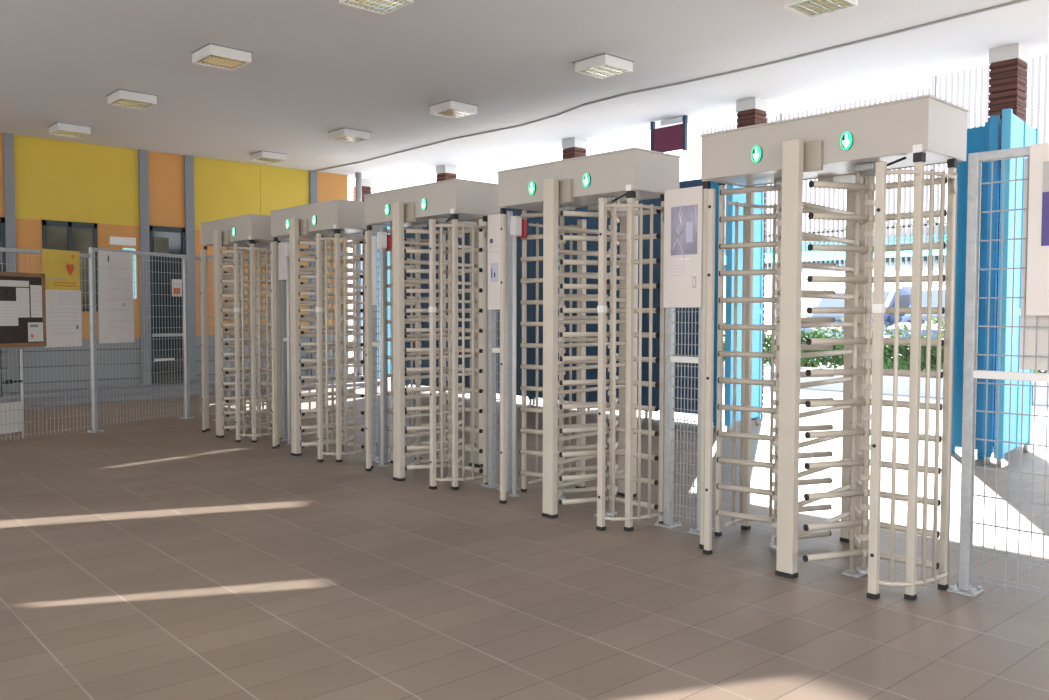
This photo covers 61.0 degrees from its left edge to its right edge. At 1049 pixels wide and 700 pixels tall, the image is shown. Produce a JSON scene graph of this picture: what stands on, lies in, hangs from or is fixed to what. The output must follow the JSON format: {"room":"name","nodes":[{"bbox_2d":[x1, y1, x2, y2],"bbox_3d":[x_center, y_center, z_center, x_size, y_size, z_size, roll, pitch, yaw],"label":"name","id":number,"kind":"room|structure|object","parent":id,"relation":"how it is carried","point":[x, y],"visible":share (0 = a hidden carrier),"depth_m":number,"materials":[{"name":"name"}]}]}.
{"room":"turnstile entrance hall","nodes":[
{"label":"turnstile entrance hall","id":0,"kind":"room"},
{"bbox_2d":[0,335,348,391],"bbox_3d":[-7.694,-1.202,13.047,11.600,3.870,0.260,-2,3,-43],"label":"wall","id":1,"kind":"structure","parent":0,"point":[36,375],"depth_m":13.77,"materials":[{"name":"grey paint"}]},
{"bbox_2d":[0,133,3,216],"bbox_3d":[-8.309,-2.499,12.223,2.050,1.210,0.045,-2,3,-43],"label":"wall panel","id":2,"kind":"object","parent":1,"relation":"attached to","point":[1,134],"depth_m":12.89,"materials":[{"name":"orange paint"}]},
{"bbox_2d":[0,217,5,271],"bbox_3d":[-7.822,-1.083,12.710,0.750,1.660,0.070,-2,3,-43],"label":"window","id":3,"kind":"structure","parent":1,"relation":"in","point":[2,219],"depth_m":12.90,"materials":[{"name":"grey"}]},
{"bbox_2d":[3,133,18,391],"bbox_3d":[-7.492,-1.199,12.998,0.130,3.870,0.095,-2,3,-43],"label":"trim","id":4,"kind":"structure","parent":1,"relation":"attached to","point":[8,139],"depth_m":12.93,"materials":[{"name":"grey paint"}]},
{"bbox_2d":[15,218,42,272],"bbox_3d":[-7.329,-1.042,13.189,0.360,1.780,0.045,-2,3,-43],"label":"wall panel","id":5,"kind":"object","parent":1,"relation":"attached to","point":[28,231],"depth_m":13.15,"materials":[{"name":"orange paint"}]},
{"bbox_2d":[42,220,97,311],"bbox_3d":[-6.901,-1.266,13.550,0.770,1.360,0.070,-2,3,-43],"label":"window","id":6,"kind":"structure","parent":1,"relation":"in","point":[56,235],"depth_m":13.60,"materials":[{"name":"grey glass"}]},
{"bbox_2d":[14,135,138,225],"bbox_3d":[-6.808,-2.555,13.603,1.770,1.210,0.045,-2,3,-43],"label":"wall panel","id":7,"kind":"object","parent":1,"relation":"attached to","point":[56,180],"depth_m":13.55,"materials":[{"name":"yellow paint"}]},
{"bbox_2d":[81,311,98,338],"bbox_3d":[-6.915,-0.378,13.600,0.770,0.420,0.045,-2,3,-43],"label":"trim","id":8,"kind":"structure","parent":1,"relation":"attached to","point":[85,313],"depth_m":13.73,"materials":[{"name":"orange paint"}]},
{"bbox_2d":[97,224,140,337],"bbox_3d":[-6.395,-1.076,14.049,0.640,1.780,0.045,-2,3,-43],"label":"trim","id":9,"kind":"structure","parent":1,"relation":"attached to","point":[104,231],"depth_m":14.09,"materials":[{"name":"orange paint"}]},
{"bbox_2d":[109,236,136,298],"bbox_3d":[-6.326,-1.291,14.039,0.400,0.970,0.050,-2,3,-43],"label":"window","id":10,"kind":"structure","parent":1,"relation":"in","point":[125,241],"depth_m":14.08,"materials":[{"name":"white glass"}]},
{"bbox_2d":[138,149,151,384],"bbox_3d":[-6.091,-1.251,14.287,0.140,3.870,0.095,-2,3,-43],"label":"trim","id":11,"kind":"structure","parent":1,"relation":"attached to","point":[143,178],"depth_m":14.24,"materials":[{"name":"grey paint"}]},
{"bbox_2d":[148,151,184,227],"bbox_3d":[-5.837,-2.601,14.496,0.590,1.190,0.045,-2,3,-43],"label":"wall panel","id":12,"kind":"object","parent":1,"relation":"attached to","point":[165,170],"depth_m":14.48,"materials":[{"name":"orange paint"}]},
{"bbox_2d":[149,225,185,384],"bbox_3d":[-5.811,-0.716,14.551,0.580,2.580,0.110,-2,3,-43],"label":"door","id":13,"kind":"structure","parent":1,"relation":"in","point":[170,240],"depth_m":14.54,"materials":[{"name":"grey metal"}]},
{"bbox_2d":[153,237,168,253],"bbox_3d":[-5.887,-1.682,14.432,0.240,0.280,0.030,-2,3,-43],"label":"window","id":14,"kind":"structure","parent":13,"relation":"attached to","point":[160,244],"depth_m":14.42,"materials":[{"name":"grey glass"}]},
{"bbox_2d":[172,279,181,295],"bbox_3d":[-5.697,-1.019,14.607,0.160,0.280,0.014,-2,3,-43],"label":"notice","id":15,"kind":"object","parent":13,"relation":"attached to","point":[177,282],"visible":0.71,"depth_m":14.61,"materials":[{"name":"paper"}]},
{"bbox_2d":[0,375,363,399],"bbox_3d":[-7.427,0.684,12.832,11.600,0.120,0.540,-2,3,-43],"label":"trim","id":16,"kind":"structure","parent":1,"relation":"attached to","point":[120,389],"depth_m":13.53,"materials":[{"name":"grey paint"}]},
{"bbox_2d":[184,155,196,382],"bbox_3d":[-5.550,-1.271,14.785,0.150,3.870,0.095,-2,3,-43],"label":"trim","id":17,"kind":"structure","parent":1,"relation":"attached to","point":[189,205],"depth_m":14.74,"materials":[{"name":"grey paint"}]},
{"bbox_2d":[194,157,259,229],"bbox_3d":[-5.071,-2.619,15.200,1.190,1.210,0.045,-2,3,-43],"label":"wall panel","id":18,"kind":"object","parent":1,"relation":"attached to","point":[223,189],"depth_m":15.14,"materials":[{"name":"yellow paint"}]},
{"bbox_2d":[195,230,260,335],"bbox_3d":[-5.074,-1.135,15.263,1.190,1.760,0.045,-2,3,-43],"label":"trim","id":19,"kind":"structure","parent":1,"relation":"attached to","point":[198,247],"depth_m":15.03,"materials":[{"name":"orange paint"}]},
{"bbox_2d":[260,165,308,214],"bbox_3d":[-4.283,-2.648,15.925,0.946,1.210,0.045,-2,3,-43],"label":"wall panel","id":20,"kind":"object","parent":1,"relation":"attached to","point":[280,187],"depth_m":15.85,"materials":[{"name":"yellow paint"}]},
{"bbox_2d":[262,238,309,334],"bbox_3d":[-4.285,-1.164,15.988,0.946,1.760,0.045,-2,3,-43],"label":"trim","id":21,"kind":"structure","parent":1,"relation":"attached to","point":[305,246],"depth_m":16.19,"materials":[{"name":"orange paint"}]},
{"bbox_2d":[309,170,316,375],"bbox_3d":[-3.869,-1.333,16.331,0.140,3.870,0.095,-2,3,-43],"label":"trim","id":22,"kind":"structure","parent":1,"relation":"attached to","point":[312,175],"depth_m":16.25,"materials":[{"name":"grey paint"}]},
{"bbox_2d":[317,171,348,329],"bbox_3d":[-3.587,-1.795,16.604,0.670,2.970,0.045,-2,3,-43],"label":"wall panel","id":23,"kind":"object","parent":1,"relation":"attached to","point":[330,186],"depth_m":16.57,"materials":[{"name":"orange paint"}]},
{"bbox_2d":[352,179,371,378],"bbox_3d":[-3.167,-1.378,17.428,0.270,3.870,0.270,-2,3,-43],"label":"brick column","id":24,"kind":"structure","parent":0,"point":[366,183],"depth_m":17.31,"materials":[{"name":"grey paint"}]},
{"bbox_2d":[436,165,456,181],"bbox_3d":[-1.380,-1.306,15.812,0.270,3.870,0.270,-2,3,-43],"label":"brick column","id":25,"kind":"structure","parent":0,"point":[444,172],"depth_m":15.64,"materials":[{"name":"red paint"}]},
{"bbox_2d":[0,379,1048,699],"bbox_3d":[-9.409,1.086,7.024,23.600,0.200,67.000,-2,3,-43],"label":"floor","id":26,"kind":"structure","parent":0,"point":[156,558],"depth_m":4.22,"materials":[{"name":"tile"}]},
{"bbox_2d":[0,349,23,437],"bbox_3d":[-5.312,0.460,8.285,0.040,0.900,1.431,1,3,23],"label":"gate","id":27,"kind":"object","parent":26,"relation":"on","point":[13,415],"visible":0.88,"depth_m":8.83,"materials":[{"name":"white metal"}]},
{"bbox_2d":[0,349,1,396],"bbox_3d":[-5.180,0.233,8.583,0.020,0.470,0.300,1,3,23],"label":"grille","id":28,"kind":"object","parent":27,"relation":"attached to","point":[0,349],"depth_m":8.71,"materials":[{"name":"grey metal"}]},
{"bbox_2d":[0,247,91,439],"bbox_3d":[-5.147,-0.022,8.395,0.120,1.915,2.520,1,3,23],"label":"mesh fence","id":29,"kind":"object","parent":26,"relation":"on","point":[2,249],"visible":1,"depth_m":9.01,"materials":[{"name":"metal"}]},
{"bbox_2d":[0,272,46,347],"bbox_3d":[-5.109,-0.377,8.342,0.027,0.730,1.400,1,3,23],"label":"notice board","id":30,"kind":"object","parent":29,"relation":"attached to","point":[10,336],"visible":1,"depth_m":8.74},
{"bbox_2d":[0,301,17,325],"bbox_3d":[-5.028,-0.349,8.508,0.004,0.240,0.425,1,3,23],"label":"paper","id":31,"kind":"object","parent":30,"relation":"attached to","point":[8,309],"visible":1,"depth_m":8.61,"materials":[{"name":"grey paper"}]},
{"bbox_2d":[0,280,28,286],"bbox_3d":[-5.004,-0.641,8.553,0.003,0.060,0.550,1,3,23],"label":"paper","id":32,"kind":"object","parent":30,"relation":"attached to","point":[12,283],"visible":1,"depth_m":8.66,"materials":[{"name":"white paper"}]},
{"bbox_2d":[16,288,29,317],"bbox_3d":[-4.923,-0.464,8.749,0.004,0.290,0.140,1,3,23],"label":"paper","id":33,"kind":"object","parent":30,"relation":"attached to","point":[22,294],"visible":1,"depth_m":8.75,"materials":[{"name":"grey paper"}]},
{"bbox_2d":[28,322,42,341],"bbox_3d":[-4.871,-0.180,8.883,0.006,0.190,0.165,1,3,23],"label":"paper","id":34,"kind":"object","parent":30,"relation":"attached to","point":[35,329],"visible":1,"depth_m":8.88,"materials":[{"name":"grey paper"}]},
{"bbox_2d":[30,285,41,316],"bbox_3d":[-4.865,-0.485,8.884,0.005,0.320,0.125,1,3,23],"label":"paper","id":35,"kind":"object","parent":30,"relation":"attached to","point":[35,290],"visible":1,"depth_m":8.88,"materials":[{"name":"grey paper"}]},
{"bbox_2d":[42,249,79,290],"bbox_3d":[-4.762,-0.822,9.171,0.009,0.410,0.440,1,3,23],"label":"poster","id":36,"kind":"object","parent":29,"relation":"attached to","point":[61,268],"visible":1,"depth_m":9.17,"materials":[{"name":"yellow paper"}]},
{"bbox_2d":[45,290,81,347],"bbox_3d":[-4.757,-0.325,9.195,0.006,0.585,0.440,1,3,23],"label":"notice sheet","id":37,"kind":"object","parent":29,"relation":"attached to","point":[63,307],"visible":1,"depth_m":9.20,"materials":[{"name":"paper"}]},
{"bbox_2d":[87,247,194,432],"bbox_3d":[-4.371,-0.132,10.203,0.120,1.985,1.460,1,3,23],"label":"mesh fence","id":38,"kind":"object","parent":26,"relation":"on","point":[184,258],"visible":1,"depth_m":10.25,"materials":[{"name":"metal"}]},
{"bbox_2d":[98,250,133,343],"bbox_3d":[-4.481,-0.578,9.799,0.035,1.000,0.475,1,3,23],"label":"notice sheet","id":39,"kind":"object","parent":38,"relation":"attached to","point":[115,269],"visible":1,"depth_m":9.78,"materials":[{"name":"paper"}]},
{"bbox_2d":[0,380,379,406],"bbox_3d":[-6.990,0.735,12.359,11.600,0.060,0.750,-2,3,-43],"label":"trim","id":40,"kind":"structure","parent":26,"relation":"on","point":[57,400],"depth_m":13.05,"materials":[{"name":"grey paint"}]},
{"bbox_2d":[196,254,247,424],"bbox_3d":[-3.616,-0.138,10.571,1.040,1.970,0.120,2,3,43],"label":"mesh fence","id":41,"kind":"object","parent":26,"relation":"on","point":[223,255],"visible":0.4,"depth_m":10.69,"materials":[{"name":"metal"}]},
{"bbox_2d":[200,214,290,442],"bbox_3d":[-2.866,-0.237,9.519,0.933,2.259,1.366,-2,3,-43],"label":"turnstile","id":42,"kind":"object","parent":26,"relation":"on","point":[250,232],"visible":0.86,"depth_m":9.16,"materials":[{"name":"beige metal"}]},
{"bbox_2d":[284,242,290,444],"bbox_3d":[-2.280,-0.056,8.692,0.120,1.970,0.070,-2,3,-43],"label":"post","id":43,"kind":"object","parent":26,"relation":"on","point":[286,245],"visible":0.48,"depth_m":8.66,"materials":[{"name":"metal"}]},
{"bbox_2d":[279,238,302,442],"bbox_3d":[-2.356,-0.096,8.920,0.120,2.030,0.330,-2,3,-43],"label":"panel","id":44,"kind":"object","parent":26,"relation":"on","point":[283,282],"visible":0.34,"depth_m":8.98,"materials":[{"name":"metal"}]},
{"bbox_2d":[278,242,289,279],"bbox_3d":[-2.390,-0.884,8.853,0.012,0.370,0.210,-2,3,-43],"label":"poster board","id":45,"kind":"object","parent":44,"relation":"attached to","point":[281,252],"visible":0.79,"depth_m":8.87,"materials":[{"name":"white"}]},
{"bbox_2d":[270,199,381,461],"bbox_3d":[-1.780,-0.186,8.362,0.933,2.259,1.366,-2,3,-43],"label":"turnstile","id":46,"kind":"object","parent":26,"relation":"on","point":[343,220],"visible":0.99,"depth_m":8.00,"materials":[{"name":"beige metal"}]},
{"bbox_2d":[355,172,362,375],"bbox_3d":[-3.075,-1.341,16.561,0.120,3.870,0.120,-2,3,-43],"label":"drain pipe","id":47,"kind":"object","parent":26,"relation":"on","point":[358,176],"visible":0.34,"depth_m":16.52,"materials":[{"name":"metal"}]},
{"bbox_2d":[363,226,390,463],"bbox_3d":[-1.275,-0.045,7.747,0.120,2.030,0.320,-2,3,-43],"label":"panel","id":48,"kind":"object","parent":26,"relation":"on","point":[375,343],"visible":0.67,"depth_m":7.70,"materials":[{"name":"metal"}]},
{"bbox_2d":[371,236,376,304],"bbox_3d":[-1.324,-0.683,7.702,0.012,0.590,0.160,-2,3,-43],"label":"poster board","id":49,"kind":"object","parent":48,"relation":"attached to","point":[373,238],"visible":0.48,"depth_m":7.66,"materials":[{"name":"white"}]},
{"bbox_2d":[376,226,390,377],"bbox_3d":[-2.579,-0.856,16.122,0.070,2.940,0.911,1,3,24],"label":"gate leaf","id":50,"kind":"object","parent":26,"relation":"on","point":[388,227],"visible":0.02,"depth_m":16.22,"materials":[{"name":"blue paint"}]},
{"bbox_2d":[377,231,391,466],"bbox_3d":[-1.182,-0.004,7.500,0.120,1.970,0.070,-2,3,-43],"label":"post","id":51,"kind":"object","parent":26,"relation":"on","point":[384,240],"visible":1,"depth_m":7.47,"materials":[{"name":"metal"}]},
{"bbox_2d":[404,225,438,386],"bbox_3d":[-1.655,-0.756,14.508,0.070,2.880,0.980,-2,3,-43],"label":"gate leaf","id":52,"kind":"object","parent":26,"relation":"on","point":[424,344],"visible":0.14,"depth_m":14.46,"materials":[{"name":"blue paint"}]},
{"bbox_2d":[363,178,499,489],"bbox_3d":[-0.679,-0.134,7.174,0.933,2.259,1.366,-2,3,-43],"label":"turnstile","id":53,"kind":"object","parent":26,"relation":"on","point":[450,204],"visible":1,"depth_m":6.81,"materials":[{"name":"beige metal"}]},
{"bbox_2d":[439,220,469,387],"bbox_3d":[-0.964,-0.723,13.758,0.070,2.880,1.060,-2,3,-43],"label":"gate leaf","id":54,"kind":"object","parent":26,"relation":"on","point":[467,235],"visible":0.02,"depth_m":13.69,"materials":[{"name":"blue paint"}]},
{"bbox_2d":[481,211,519,491],"bbox_3d":[-0.178,0.008,6.556,0.120,2.030,0.300,-2,3,-43],"label":"panel","id":55,"kind":"object","parent":26,"relation":"on","point":[492,350],"visible":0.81,"depth_m":6.53,"materials":[{"name":"metal"}]},
{"bbox_2d":[488,214,500,309],"bbox_3d":[-0.211,-0.640,6.491,0.014,0.690,0.170,-2,3,-43],"label":"poster board","id":56,"kind":"object","parent":55,"relation":"attached to","point":[493,220],"visible":0.8,"depth_m":6.50,"materials":[{"name":"grey"}]},
{"bbox_2d":[496,208,531,403],"bbox_3d":[-0.246,-0.689,12.979,0.070,2.880,1.060,-2,3,-43],"label":"gate leaf","id":57,"kind":"object","parent":26,"relation":"on","point":[516,212],"visible":0.24,"depth_m":12.74,"materials":[{"name":"blue paint"}]},
{"bbox_2d":[509,216,526,496],"bbox_3d":[-0.053,0.050,6.274,0.120,1.970,0.070,-2,3,-43],"label":"post","id":58,"kind":"object","parent":26,"relation":"on","point":[518,226],"visible":1,"depth_m":6.24,"materials":[{"name":"white metal"}]},
{"bbox_2d":[531,207,585,403],"bbox_3d":[0.471,-0.655,12.200,0.070,2.880,1.060,-2,3,-43],"label":"gate leaf","id":59,"kind":"object","parent":26,"relation":"on","point":[568,220],"visible":0.27,"depth_m":12.40,"materials":[{"name":"blue paint"}]},
{"bbox_2d":[497,147,680,531],"bbox_3d":[0.452,-0.080,5.949,0.933,2.259,1.366,-2,3,-43],"label":"turnstile","id":60,"kind":"object","parent":26,"relation":"on","point":[614,183],"visible":1,"depth_m":5.60,"materials":[{"name":"beige metal"}]},
{"bbox_2d":[528,182,534,194],"bbox_3d":[0.047,-1.054,5.807,0.004,0.086,0.058,-2,3,-43],"label":"light","id":61,"kind":"object","parent":60,"relation":"attached to","point":[531,185],"depth_m":5.80,"materials":[{"name":"green plastic"}]},
{"bbox_2d":[582,173,589,186],"bbox_3d":[0.377,-1.038,5.449,0.004,0.086,0.058,-2,3,-43],"label":"light","id":62,"kind":"object","parent":60,"relation":"attached to","point":[585,176],"depth_m":5.45,"materials":[{"name":"green plastic"}]},
{"bbox_2d":[586,199,648,416],"bbox_3d":[1.189,-0.621,11.421,0.070,2.880,1.060,-2,3,-43],"label":"gate leaf","id":63,"kind":"object","parent":26,"relation":"on","point":[591,222],"visible":0.16,"depth_m":11.48,"materials":[{"name":"blue paint"}]},
{"bbox_2d":[647,179,702,416],"bbox_3d":[1.907,-0.586,10.642,0.070,2.880,1.060,-2,3,-43],"label":"gate leaf","id":64,"kind":"object","parent":26,"relation":"on","point":[697,182],"visible":0.07,"depth_m":10.73,"materials":[{"name":"blue paint"}]},
{"bbox_2d":[655,189,714,534],"bbox_3d":[0.966,0.062,5.314,0.120,2.030,0.370,-2,3,-43],"label":"panel","id":65,"kind":"object","parent":26,"relation":"on","point":[670,313],"visible":0.51,"depth_m":5.37,"materials":[{"name":"metal"}]},
{"bbox_2d":[663,186,702,307],"bbox_3d":[0.931,-0.600,5.249,0.018,0.700,0.275,-2,3,-43],"label":"poster board","id":66,"kind":"object","parent":65,"relation":"attached to","point":[683,207],"visible":0.99,"depth_m":5.24,"materials":[{"name":"white plastic"}]},
{"bbox_2d":[671,205,697,254],"bbox_3d":[0.936,-0.702,5.233,0.002,0.285,0.190,-2,3,-43],"label":"picture","id":67,"kind":"object","parent":66,"relation":"on","point":[684,218],"depth_m":5.23},
{"bbox_2d":[711,182,718,431],"bbox_3d":[2.045,-0.536,9.696,0.070,2.860,0.211,-2,3,-37],"label":"gate leaf","id":68,"kind":"object","parent":26,"relation":"on","point":[714,185],"visible":0.09,"depth_m":9.61,"materials":[{"name":"blue paint"}]},
{"bbox_2d":[724,184,763,431],"bbox_3d":[2.457,-0.586,9.941,0.070,2.940,0.886,2,3,36],"label":"column","id":69,"kind":"structure","parent":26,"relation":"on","point":[758,196],"depth_m":9.78,"materials":[{"name":"blue paint"}]},
{"bbox_2d":[699,94,968,600],"bbox_3d":[1.587,-0.024,4.686,0.933,2.259,1.366,-2,3,-43],"label":"turnstile","id":70,"kind":"object","parent":26,"relation":"on","point":[852,150],"visible":1,"depth_m":4.34,"materials":[{"name":"paint"}]},
{"bbox_2d":[751,146,760,162],"bbox_3d":[1.181,-0.999,4.543,0.004,0.086,0.058,-2,3,-43],"label":"light","id":71,"kind":"object","parent":70,"relation":"attached to","point":[755,150],"depth_m":4.54,"materials":[{"name":"green plastic"}]},
{"bbox_2d":[840,131,851,149],"bbox_3d":[1.511,-0.983,4.185,0.004,0.086,0.058,-2,3,-43],"label":"light","id":72,"kind":"object","parent":70,"relation":"attached to","point":[845,136],"depth_m":4.18,"materials":[{"name":"green plastic"}]},
{"bbox_2d":[952,122,989,458],"bbox_3d":[4.014,-0.524,8.081,0.132,2.980,0.450,0,2,-13],"label":"gate leaf","id":73,"kind":"object","parent":26,"relation":"on","point":[977,137],"visible":0.44,"depth_m":8.02,"materials":[{"name":"blue paint"}]},
{"bbox_2d":[982,115,1000,464],"bbox_3d":[4.024,-0.502,7.685,0.070,2.970,0.250,2,3,30],"label":"gate leaf","id":74,"kind":"object","parent":26,"relation":"on","point":[995,122],"visible":0.91,"depth_m":7.58,"materials":[{"name":"blue paint"}]},
{"bbox_2d":[947,146,1048,599],"bbox_3d":[2.838,0.152,3.275,0.120,2.030,2.420,-2,3,-43],"label":"fence panel","id":75,"kind":"object","parent":26,"relation":"on","point":[963,586],"visible":0.99,"depth_m":4.07,"materials":[{"name":"metal"}]},
{"bbox_2d":[1019,158,1048,369],"bbox_3d":[2.567,-0.365,3.593,0.010,0.935,1.030,-2,3,-43],"label":"banner","id":76,"kind":"object","parent":75,"relation":"attached to","point":[1030,333],"visible":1,"depth_m":3.95,"materials":[{"name":"white"}]},
{"bbox_2d":[1026,142,1048,315],"bbox_3d":[2.476,-0.507,3.575,0.015,0.740,0.835,-2,3,-43],"label":"poster board","id":77,"kind":"object","parent":75,"relation":"attached to","point":[1037,287],"visible":1,"depth_m":3.85,"materials":[{"name":"white"}]},
{"bbox_2d":[1042,161,1048,191],"bbox_3d":[2.411,-0.734,3.627,0.003,0.130,0.545,-2,3,-43],"label":"picture","id":78,"kind":"object","parent":77,"relation":"on","point":[1045,164],"depth_m":3.82},
{"bbox_2d":[994,108,1038,466],"bbox_3d":[4.362,-0.525,7.893,0.070,3.000,1.088,2,3,40],"label":"column","id":79,"kind":"structure","parent":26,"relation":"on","point":[1016,132],"depth_m":7.60,"materials":[{"name":"blue paint"}]},
{"bbox_2d":[0,0,1048,180],"bbox_3d":[0.703,-2.912,4.512,12.500,0.300,23.870,-2,3,-43],"label":"ceiling","id":80,"kind":"structure","parent":0,"point":[317,68],"depth_m":9.31,"materials":[{"name":"paint"}]},
{"bbox_2d":[48,122,91,137],"bbox_3d":[-6.327,-3.056,12.402,0.444,0.105,0.444,-2,3,-43],"label":"ceiling light","id":81,"kind":"object","parent":80,"relation":"attached to","point":[58,128],"visible":1,"depth_m":12.30,"materials":[{"name":"white metal"}]},
{"bbox_2d":[106,89,157,109],"bbox_3d":[-4.668,-2.977,10.601,0.444,0.105,0.444,-2,3,-43],"label":"ceiling light","id":82,"kind":"object","parent":80,"relation":"attached to","point":[119,97],"visible":1,"depth_m":10.51,"materials":[{"name":"white metal"}]},
{"bbox_2d":[191,43,252,70],"bbox_3d":[-3.000,-2.899,8.835,0.444,0.105,0.444,-2,3,-43],"label":"ceiling light","id":83,"kind":"object","parent":80,"relation":"attached to","point":[210,54],"visible":1,"depth_m":8.75,"materials":[{"name":"white metal"}]},
{"bbox_2d":[249,150,286,162],"bbox_3d":[-4.172,-3.141,14.519,0.444,0.105,0.444,-2,3,-43],"label":"ceiling light","id":84,"kind":"object","parent":80,"relation":"attached to","point":[261,156],"visible":1,"depth_m":14.42,"materials":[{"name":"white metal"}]},
{"bbox_2d":[328,127,370,142],"bbox_3d":[-2.498,-3.063,12.732,0.444,0.105,0.444,-2,3,-43],"label":"ceiling light","id":85,"kind":"object","parent":80,"relation":"attached to","point":[344,134],"visible":1,"depth_m":12.63,"materials":[{"name":"white metal"}]},
{"bbox_2d":[340,0,412,14],"bbox_3d":[-1.182,-2.823,7.113,0.444,0.105,0.444,-2,3,-43],"label":"ceiling light","id":86,"kind":"object","parent":80,"relation":"attached to","point":[383,7],"visible":1,"depth_m":7.19,"materials":[{"name":"white metal"}]},
{"bbox_2d":[429,100,478,118],"bbox_3d":[-0.882,-2.990,11.095,0.444,0.105,0.444,-2,3,-43],"label":"ceiling light","id":87,"kind":"object","parent":80,"relation":"attached to","point":[453,109],"visible":1,"depth_m":11.00,"materials":[{"name":"white metal"}]},
{"bbox_2d":[573,53,634,78],"bbox_3d":[0.813,-2.904,9.137,0.444,0.105,0.444,-2,3,-43],"label":"ceiling light","id":88,"kind":"object","parent":80,"relation":"attached to","point":[604,65],"visible":1,"depth_m":9.05,"materials":[{"name":"white metal"}]},
{"bbox_2d":[650,115,687,152],"bbox_3d":[1.916,-2.844,11.842,0.060,0.450,0.580,-2,3,-43],"label":"hanging sign","id":89,"kind":"object","parent":80,"relation":"hanging from","point":[670,138],"visible":0.95,"depth_m":11.81,"materials":[{"name":"purple metal"}]},
{"bbox_2d":[314,0,1029,171],"bbox_3d":[0.668,-3.034,11.227,0.256,0.021,13.402,-2,3,-41],"label":"cable","id":90,"kind":"object","parent":80,"relation":"attached to","point":[1017,1],"visible":1,"depth_m":9.42,"materials":[{"name":"grey plastic"}]},
{"bbox_2d":[783,0,857,17],"bbox_3d":[2.380,-2.818,7.170,0.444,0.105,0.444,-2,3,-43],"label":"ceiling light","id":91,"kind":"object","parent":80,"relation":"attached to","point":[807,8],"visible":1,"depth_m":7.20,"materials":[{"name":"white metal"}]},
{"bbox_2d":[562,137,586,159],"bbox_3d":[0.741,-1.199,13.363,0.270,3.870,0.270,-2,3,-43],"label":"brick column","id":92,"kind":"structure","parent":0,"point":[574,147],"depth_m":13.19,"materials":[{"name":"brown brick"}]},
{"bbox_2d":[736,97,767,419],"bbox_3d":[2.754,-1.090,10.883,0.270,3.870,0.270,-2,3,-43],"label":"brick column","id":93,"kind":"structure","parent":0,"point":[751,111],"depth_m":10.74,"materials":[{"name":"brown brick"}]},
{"bbox_2d":[988,43,1028,445],"bbox_3d":[4.711,-0.997,8.758,0.270,3.870,0.270,-2,3,-43],"label":"brick column","id":94,"kind":"structure","parent":0,"point":[1008,73],"depth_m":8.61,"materials":[{"name":"brown brick"}]},
{"label":"outside","id":95,"kind":"structure","parent":0,"visible":0},
{"bbox_2d":[349,329,1048,444],"bbox_3d":[15.445,-0.033,34.633,50.400,0.200,90.000,-2,3,-43],"label":"floor","id":96,"kind":"structure","parent":95,"point":[836,417],"depth_m":11.42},
{"bbox_2d":[723,225,946,348],"bbox_3d":[10.064,-1.503,24.169,1.000,3.600,46.000,-2,3,-43],"label":"wall","id":97,"kind":"structure","parent":96,"relation":"on","point":[905,269],"depth_m":25.52,"materials":[{"name":"paint"}]},
{"bbox_2d":[767,217,945,237],"bbox_3d":[8.761,-3.426,26.969,0.900,0.849,24.061,-2,3,-43],"label":"hedge","id":98,"kind":"object","parent":97,"relation":"on","point":[935,217],"visible":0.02,"depth_m":25.80,"materials":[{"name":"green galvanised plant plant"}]},
{"bbox_2d":[800,286,924,370],"bbox_3d":[7.285,-0.421,18.936,1.960,1.870,4.230,2,3,44],"label":"parked car","id":99,"kind":"object","parent":96,"relation":"on","point":[905,291],"visible":0.13,"depth_m":18.23,"materials":[{"name":"blue paint"}]},
{"bbox_2d":[889,316,899,321],"bbox_3d":[7.370,-0.616,17.743,0.180,0.120,0.120,2,3,44],"label":"mirror","id":100,"kind":"object","parent":99,"relation":"attached to","point":[891,318],"depth_m":17.72,"materials":[{"name":"blue paint"}]},
{"bbox_2d":[702,55,1047,338],"bbox_3d":[11.195,-6.132,22.457,0.100,13.000,16.350,-2,3,-43],"label":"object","id":101,"kind":"object","parent":96,"relation":"on","point":[778,117],"visible":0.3,"depth_m":23.46,"materials":[{"name":"grey paint"}]},
{"bbox_2d":[723,363,1048,405],"bbox_3d":[6.501,0.562,13.754,0.550,0.340,23.380,-2,3,-43],"label":"wall","id":102,"kind":"structure","parent":96,"relation":"on","point":[903,382],"depth_m":14.02,"materials":[{"name":"concrete"}]},
{"bbox_2d":[723,317,1039,372],"bbox_3d":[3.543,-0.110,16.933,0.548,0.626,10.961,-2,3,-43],"label":"hedge","id":103,"kind":"object","parent":102,"relation":"in","point":[888,362],"visible":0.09,"depth_m":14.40,"materials":[{"name":"green plant"}]},
{"bbox_2d":[884,285,1047,372],"bbox_3d":[8.707,-0.353,17.393,4.230,1.870,1.960,-2,3,-41],"label":"parked car","id":104,"kind":"object","parent":96,"relation":"on","point":[906,319],"visible":0.12,"depth_m":16.98,"materials":[{"name":"blue paint"}]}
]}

